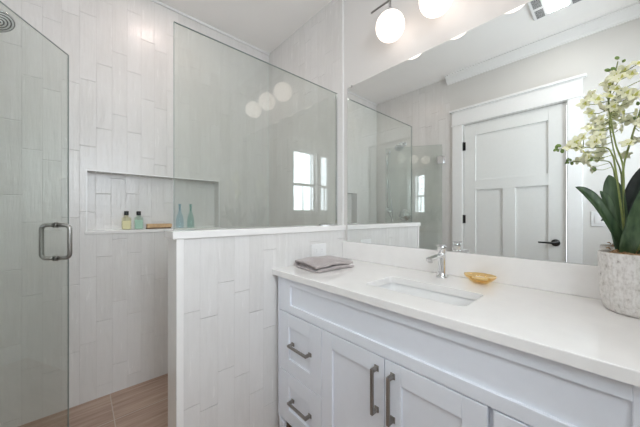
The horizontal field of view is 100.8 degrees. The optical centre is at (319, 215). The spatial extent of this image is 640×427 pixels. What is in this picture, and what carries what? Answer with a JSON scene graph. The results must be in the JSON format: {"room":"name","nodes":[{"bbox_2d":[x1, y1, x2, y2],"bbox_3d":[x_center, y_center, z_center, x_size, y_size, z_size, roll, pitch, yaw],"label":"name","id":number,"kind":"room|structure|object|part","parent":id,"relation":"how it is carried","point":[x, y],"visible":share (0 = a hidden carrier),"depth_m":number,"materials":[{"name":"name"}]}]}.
{"room":"bathroom","nodes":[
{"label":"bathroom","id":0,"kind":"room"},
{"bbox_2d":[0,0,268,426],"bbox_3d":[-1.164,-0.183,1.973,1.890,2.642,0.212,0,0,-42],"label":"wall","id":1,"kind":"structure","parent":0,"point":[169,121],"depth_m":1.67,"materials":[{"name":"tile"}]},
{"bbox_2d":[121,211,130,229],"bbox_3d":[-1.301,0.034,1.779,0.052,0.124,0.038,0,0,-42],"label":"glass bottle","id":2,"kind":"object","parent":1,"relation":"in","point":[126,225],"visible":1,"depth_m":1.77,"materials":[{"name":"yellow glass"}]},
{"bbox_2d":[134,211,142,228],"bbox_3d":[-1.249,0.034,1.825,0.050,0.124,0.038,0,0,-42],"label":"glass bottle","id":3,"kind":"object","parent":1,"relation":"in","point":[138,224],"visible":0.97,"depth_m":1.81,"materials":[{"name":"green glass"}]},
{"bbox_3d":[-1.148,0.106,1.913,0.828,0.020,0.102,0,0,-42],"label":"sill","id":4,"kind":"part","parent":1,"relation":"part of","materials":[{"name":"white stone"}]},
{"bbox_2d":[146,223,171,228],"bbox_3d":[-1.160,0.078,1.910,0.158,0.036,0.044,0,0,-42],"label":"bath brush","id":5,"kind":"object","parent":1,"relation":"in","point":[164,225],"visible":0.99,"depth_m":1.89,"materials":[{"name":"beige wood"}]},
{"bbox_2d":[151,0,269,54],"bbox_3d":[-1.097,-1.496,1.899,1.690,0.016,0.012,0,0,-42],"label":"trim","id":6,"kind":"structure","parent":1,"relation":"attached to","point":[155,1],"depth_m":2.08,"materials":[{"name":"white paint"}]},
{"bbox_2d":[18,373,291,426],"bbox_3d":[-0.263,1.178,0.976,1.890,0.080,2.900,0,0,-42],"label":"floor","id":7,"kind":"structure","parent":0,"point":[144,404],"depth_m":1.54,"materials":[{"name":"brown tile"}]},
{"bbox_2d":[278,276,639,426],"bbox_3d":[0.406,0.723,1.069,0.572,0.829,1.301,0,0,-42],"label":"bathroom vanity","id":8,"kind":"object","parent":7,"relation":"on","point":[343,361],"visible":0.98,"depth_m":0.83,"materials":[{"name":"white paint"}]},
{"bbox_3d":[-0.195,0.723,1.371,0.020,0.829,0.048,0,0,-42],"label":"leg","id":9,"kind":"part","parent":8,"relation":"part of","materials":[{"name":"white paint"}]},
{"bbox_3d":[-0.099,0.900,1.226,0.033,0.017,0.148,0,0,-42],"label":"handle","id":10,"kind":"part","parent":8,"relation":"part of","materials":[{"name":"grey metal"}]},
{"bbox_3d":[-0.099,0.626,1.226,0.033,0.017,0.148,0,0,-42],"label":"handle","id":11,"kind":"part","parent":8,"relation":"part of","materials":[{"name":"grey metal"}]},
{"bbox_3d":[-0.094,0.908,1.259,0.019,0.248,0.318,0,0,-42],"label":"drawer","id":12,"kind":"part","parent":8,"relation":"part of","materials":[{"name":"white paint"}]},
{"bbox_3d":[-0.094,0.634,1.259,0.019,0.293,0.318,0,0,-42],"label":"drawer","id":13,"kind":"part","parent":8,"relation":"part of","materials":[{"name":"white paint"}]},
{"bbox_3d":[0.120,0.759,1.022,0.019,0.544,0.311,0,0,-42],"label":"door","id":14,"kind":"part","parent":8,"relation":"part of","materials":[{"name":"white paint"}]},
{"bbox_3d":[0.185,0.602,0.911,0.033,0.163,0.017,0,0,-42],"label":"handle","id":15,"kind":"part","parent":8,"relation":"part of","materials":[{"name":"grey metal"}]},
{"bbox_3d":[0.228,0.602,0.863,0.033,0.163,0.017,0,0,-42],"label":"handle","id":16,"kind":"part","parent":8,"relation":"part of","materials":[{"name":"grey metal"}]},
{"bbox_3d":[0.329,0.759,0.791,0.019,0.544,0.305,0,0,-42],"label":"door","id":17,"kind":"part","parent":8,"relation":"part of","materials":[{"name":"white paint"}]},
{"bbox_2d":[272,258,639,386],"bbox_3d":[0.409,0.295,1.075,0.559,0.028,1.347,0,0,-42],"label":"countertop","id":18,"kind":"structure","parent":8,"relation":"on","point":[580,332],"depth_m":0.77,"materials":[{"name":"white stone"}]},
{"bbox_2d":[294,256,353,272],"bbox_3d":[0.022,0.249,1.429,0.256,0.060,0.214,0,0,-38],"label":"folded towel","id":19,"kind":"object","parent":18,"relation":"on","point":[319,264],"visible":1,"depth_m":1.36,"materials":[{"name":"grey fabric"}]},
{"bbox_2d":[377,283,475,306],"bbox_3d":[0.385,0.378,1.015,0.245,0.138,0.428,0,0,-42],"label":"sink","id":20,"kind":"object","parent":18,"relation":"in","point":[432,295],"visible":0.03,"depth_m":1.09,"materials":[{"name":"white ceramic"}]},
{"bbox_2d":[426,243,447,278],"bbox_3d":[0.513,0.205,1.164,0.155,0.152,0.050,0,0,-42],"label":"faucet","id":21,"kind":"object","parent":18,"relation":"on","point":[441,248],"visible":1,"depth_m":1.18,"materials":[{"name":"silver metal"}]},
{"bbox_3d":[0.503,0.186,1.155,0.128,0.027,0.025,0,0,-42],"label":"spout","id":22,"kind":"part","parent":21,"relation":"part of","materials":[{"name":"silver metal"}]},
{"bbox_3d":[0.547,0.149,1.194,0.053,0.039,0.037,0,0,-42],"label":"lever","id":23,"kind":"part","parent":21,"relation":"part of","materials":[{"name":"silver metal"}]},
{"bbox_2d":[464,272,496,284],"bbox_3d":[0.659,0.263,1.093,0.096,0.036,0.122,0,0,-42],"label":"soap dish","id":24,"kind":"object","parent":18,"relation":"on","point":[479,278],"visible":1,"depth_m":1.08,"materials":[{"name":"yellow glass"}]},
{"bbox_2d":[553,56,639,318],"bbox_3d":[0.900,-0.092,0.763,0.189,0.746,0.304,0,0,-26],"label":"potted orchid","id":25,"kind":"object","parent":18,"relation":"on","point":[619,207],"visible":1,"depth_m":0.77,"materials":[{"name":"green plant"}]},
{"bbox_3d":[0.784,-0.216,0.835,0.008,0.033,0.033,32,-22,-16],"label":"flower","id":26,"kind":"part","parent":25,"relation":"part of","materials":[{"name":"beige plant"}]},
{"bbox_3d":[0.785,-0.227,0.818,0.037,0.038,0.009,4,15,20],"label":"flower","id":27,"kind":"part","parent":25,"relation":"part of","materials":[{"name":"beige plant"}]},
{"bbox_3d":[0.802,-0.210,0.828,0.036,0.008,0.036,-3,43,37],"label":"flower","id":28,"kind":"part","parent":25,"relation":"part of","materials":[{"name":"beige plant"}]},
{"bbox_3d":[0.797,-0.235,0.808,0.008,0.037,0.036,16,-11,0],"label":"flower","id":29,"kind":"part","parent":25,"relation":"part of","materials":[{"name":"beige plant"}]},
{"bbox_3d":[0.807,-0.342,0.814,0.032,0.033,0.008,-5,2,43],"label":"flower","id":30,"kind":"part","parent":25,"relation":"part of","materials":[{"name":"beige plant"}]},
{"bbox_3d":[0.812,-0.175,0.802,0.007,0.032,0.031,13,-5,22],"label":"flower","id":31,"kind":"part","parent":25,"relation":"part of","materials":[{"name":"beige plant"}]},
{"bbox_3d":[0.822,-0.266,0.813,0.035,0.036,0.008,4,-41,32],"label":"flower","id":32,"kind":"part","parent":25,"relation":"part of","materials":[{"name":"beige plant"}]},
{"bbox_3d":[0.826,-0.314,0.814,0.034,0.035,0.008,3,-13,7],"label":"flower","id":33,"kind":"part","parent":25,"relation":"part of","materials":[{"name":"beige plant"}]},
{"bbox_3d":[0.822,-0.362,0.804,0.009,0.039,0.038,0,0,3],"label":"flower","id":34,"kind":"part","parent":25,"relation":"part of","materials":[{"name":"beige plant"}]},
{"bbox_3d":[0.826,-0.049,0.807,0.153,0.333,0.012,0,0,38],"label":"stem","id":35,"kind":"part","parent":25,"relation":"part of","materials":[{"name":"green plant"}]},
{"bbox_3d":[0.822,-0.221,0.795,0.009,0.040,0.039,9,-9,-13],"label":"flower","id":36,"kind":"part","parent":25,"relation":"part of","materials":[{"name":"beige plant"}]},
{"bbox_3d":[0.814,-0.343,0.784,0.036,0.037,0.008,-7,-19,22],"label":"flower","id":37,"kind":"part","parent":25,"relation":"part of","materials":[{"name":"beige plant"}]},
{"bbox_3d":[0.840,-0.239,0.805,0.009,0.039,0.038,18,-19,-41],"label":"flower","id":38,"kind":"part","parent":25,"relation":"part of","materials":[{"name":"beige plant"}]},
{"bbox_3d":[0.850,-0.291,0.804,0.008,0.033,0.032,7,-4,0],"label":"flower","id":39,"kind":"part","parent":25,"relation":"part of","materials":[{"name":"beige plant"}]},
{"bbox_3d":[0.862,-0.264,0.815,0.030,0.031,0.007,11,-16,11],"label":"flower","id":40,"kind":"part","parent":25,"relation":"part of","materials":[{"name":"beige plant"}]},
{"bbox_3d":[0.833,-0.324,0.786,0.037,0.038,0.009,31,-54,-24],"label":"flower","id":41,"kind":"part","parent":25,"relation":"part of","materials":[{"name":"beige plant"}]},
{"bbox_3d":[0.866,-0.397,0.801,0.039,0.039,0.009,4,10,21],"label":"flower","id":42,"kind":"part","parent":25,"relation":"part of","materials":[{"name":"beige plant"}]},
{"bbox_3d":[0.834,-0.344,0.768,0.037,0.038,0.009,-7,-40,-2],"label":"flower","id":43,"kind":"part","parent":25,"relation":"part of","materials":[{"name":"beige plant"}]},
{"bbox_3d":[0.860,-0.321,0.781,0.031,0.031,0.007,1,7,16],"label":"flower","id":44,"kind":"part","parent":25,"relation":"part of","materials":[{"name":"plant"}]},
{"bbox_3d":[0.859,-0.407,0.775,0.008,0.036,0.036,-7,6,-10],"label":"flower","id":45,"kind":"part","parent":25,"relation":"part of","materials":[{"name":"beige plant"}]},
{"bbox_3d":[0.849,-0.363,0.763,0.032,0.032,0.007,-13,-31,15],"label":"flower","id":46,"kind":"part","parent":25,"relation":"part of","materials":[{"name":"beige plant"}]},
{"bbox_3d":[0.878,-0.165,0.777,0.042,0.566,0.021,0,0,19],"label":"stem","id":47,"kind":"part","parent":25,"relation":"part of","materials":[{"name":"green plant"}]},
{"bbox_3d":[0.843,-0.386,0.749,0.009,0.041,0.040,40,-35,-19],"label":"flower","id":48,"kind":"part","parent":25,"relation":"part of","materials":[{"name":"beige plant"}]},
{"bbox_3d":[0.914,0.194,0.756,0.170,0.173,0.170,0,0,-42],"label":"pot","id":49,"kind":"part","parent":25,"relation":"part of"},
{"bbox_3d":[0.893,-0.304,0.783,0.032,0.032,0.007,0,-1,-26],"label":"flower","id":50,"kind":"part","parent":25,"relation":"part of","materials":[{"name":"beige plant"}]},
{"bbox_3d":[0.885,-0.422,0.778,0.009,0.038,0.038,0,0,-36],"label":"flower","id":51,"kind":"part","parent":25,"relation":"part of","materials":[{"name":"beige plant"}]},
{"bbox_3d":[0.862,-0.348,0.750,0.031,0.032,0.007,10,20,37],"label":"flower","id":52,"kind":"part","parent":25,"relation":"part of","materials":[{"name":"beige plant"}]},
{"bbox_3d":[0.897,-0.211,0.775,0.009,0.037,0.036,49,-11,-26],"label":"flower","id":53,"kind":"part","parent":25,"relation":"part of","materials":[{"name":"plant"}]},
{"bbox_3d":[0.926,-0.137,0.776,0.051,0.510,0.023,0,0,18],"label":"stem","id":54,"kind":"part","parent":25,"relation":"part of","materials":[{"name":"green plant"}]},
{"bbox_3d":[0.875,-0.398,0.750,0.032,0.033,0.008,-16,-29,39],"label":"flower","id":55,"kind":"part","parent":25,"relation":"part of","materials":[{"name":"beige plant"}]},
{"bbox_3d":[0.878,-0.340,0.745,0.040,0.041,0.010,15,-11,42],"label":"flower","id":56,"kind":"part","parent":25,"relation":"part of","materials":[{"name":"beige plant"}]},
{"bbox_3d":[0.868,-0.416,0.728,0.031,0.031,0.007,-10,-48,19],"label":"flower","id":57,"kind":"part","parent":25,"relation":"part of","materials":[{"name":"beige plant"}]},
{"bbox_3d":[0.904,-0.262,0.748,0.007,0.030,0.029,-11,3,-22],"label":"flower","id":58,"kind":"part","parent":25,"relation":"part of","materials":[{"name":"beige plant"}]},
{"bbox_3d":[0.546,0.634,0.551,0.019,0.293,0.316,0,0,-42],"label":"drawer","id":59,"kind":"part","parent":8,"relation":"part of","materials":[{"name":"white paint"}]},
{"bbox_2d":[157,0,331,52],"bbox_3d":[-0.263,-1.544,0.976,1.890,0.080,2.900,0,0,-42],"label":"ceiling","id":60,"kind":"structure","parent":0,"point":[264,25],"depth_m":1.98,"materials":[{"name":"paint"}]},
{"bbox_2d":[164,225,345,426],"bbox_3d":[-0.262,0.602,1.468,1.029,1.072,0.157,0,0,-42],"label":"wall partition","id":61,"kind":"structure","parent":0,"point":[223,287],"depth_m":1.23,"materials":[{"name":"tile"}]},
{"bbox_3d":[-0.623,0.618,1.142,0.028,1.040,0.145,0,0,-42],"label":"panel","id":62,"kind":"part","parent":61,"relation":"part of","materials":[{"name":"white stone"}]},
{"bbox_2d":[174,21,337,229],"bbox_3d":[-0.255,-0.383,1.474,1.005,0.897,0.016,0,0,-42],"label":"glass panel","id":63,"kind":"object","parent":61,"relation":"on","point":[336,96],"visible":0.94,"depth_m":1.80,"materials":[{"name":"clear glass"}]},
{"bbox_2d":[311,243,325,256],"bbox_3d":[-0.006,0.213,1.604,0.120,0.080,0.009,0,0,-42],"label":"power outlet","id":64,"kind":"object","parent":61,"relation":"attached to","point":[317,250],"visible":0.92,"depth_m":1.60,"materials":[{"name":"white plastic"}]},
{"bbox_2d":[269,0,597,265],"bbox_3d":[0.401,-0.183,1.576,0.100,2.642,2.900,0,0,-42],"label":"wall","id":65,"kind":"structure","parent":0,"point":[301,112],"depth_m":1.89,"materials":[{"name":"paint"}]},
{"bbox_2d":[342,0,343,224],"bbox_3d":[0.154,-0.183,1.770,0.007,2.642,0.013,0,0,-42],"label":"trim","id":66,"kind":"structure","parent":65,"relation":"attached to","point":[342,0],"depth_m":1.77,"materials":[{"name":"white paint"}]},
{"bbox_2d":[371,0,404,42],"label":"vanity light","id":67,"kind":"object","parent":65,"relation":"attached to","point":[390,24],"depth_m":1.33,"materials":[{"name":"white glass"}]},
{"bbox_3d":[0.362,-0.977,1.370,0.145,0.145,0.145,0,0,-42],"label":"globe","id":68,"kind":"part","parent":67,"relation":"part of","materials":[{"name":"white glass"}]},
{"bbox_2d":[419,0,452,17],"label":"vanity light","id":69,"kind":"object","parent":65,"relation":"attached to","point":[429,8],"depth_m":1.17,"materials":[{"name":"white glass"}]},
{"bbox_3d":[0.523,-0.977,1.193,0.145,0.145,0.145,0,0,-42],"label":"globe","id":70,"kind":"part","parent":69,"relation":"part of","materials":[{"name":"white glass"}]},
{"bbox_2d":[343,241,600,298],"bbox_3d":[0.609,0.226,1.256,0.020,0.110,1.347,0,0,-42],"label":"backsplash","id":71,"kind":"structure","parent":65,"relation":"attached to","point":[582,280],"depth_m":1.10,"materials":[{"name":"white stone"}]},
{"bbox_2d":[347,0,639,264],"bbox_3d":[0.623,-0.335,1.250,0.008,1.010,1.318,0,0,-42],"label":"vanity mirror","id":72,"kind":"object","parent":65,"relation":"attached to","point":[452,144],"visible":1,"depth_m":1.11,"materials":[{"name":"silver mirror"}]},
{"bbox_3d":[-0.926,-0.183,0.376,0.100,2.642,2.900,0,0,-42],"label":"wall","id":73,"kind":"structure","parent":0,"visible":0},
{"bbox_2d":[0,10,15,32],"bbox_3d":[-1.381,-0.847,1.084,0.177,0.128,0.100,0,0,-42],"label":"shower","id":74,"kind":"object","parent":73,"relation":"attached to","point":[7,22],"visible":1,"depth_m":1.13,"materials":[{"name":"silver metal"}]},
{"bbox_2d":[0,1,71,426],"bbox_3d":[-1.169,0.171,0.977,0.129,1.904,0.640,0,0,-10],"label":"shower door","id":75,"kind":"structure","parent":73,"relation":"attached to","point":[67,225],"depth_m":1.29,"materials":[{"name":"clear glass"}]},
{"bbox_3d":[-1.247,0.121,1.210,0.061,0.177,0.025,0,0,-10],"label":"pull handle","id":76,"kind":"part","parent":75,"relation":"part of","materials":[{"name":"silver metal"}]},
{"bbox_3d":[-1.179,0.121,1.222,0.061,0.177,0.025,0,0,-10],"label":"pull handle","id":77,"kind":"part","parent":75,"relation":"part of","materials":[{"name":"silver metal"}]}
]}

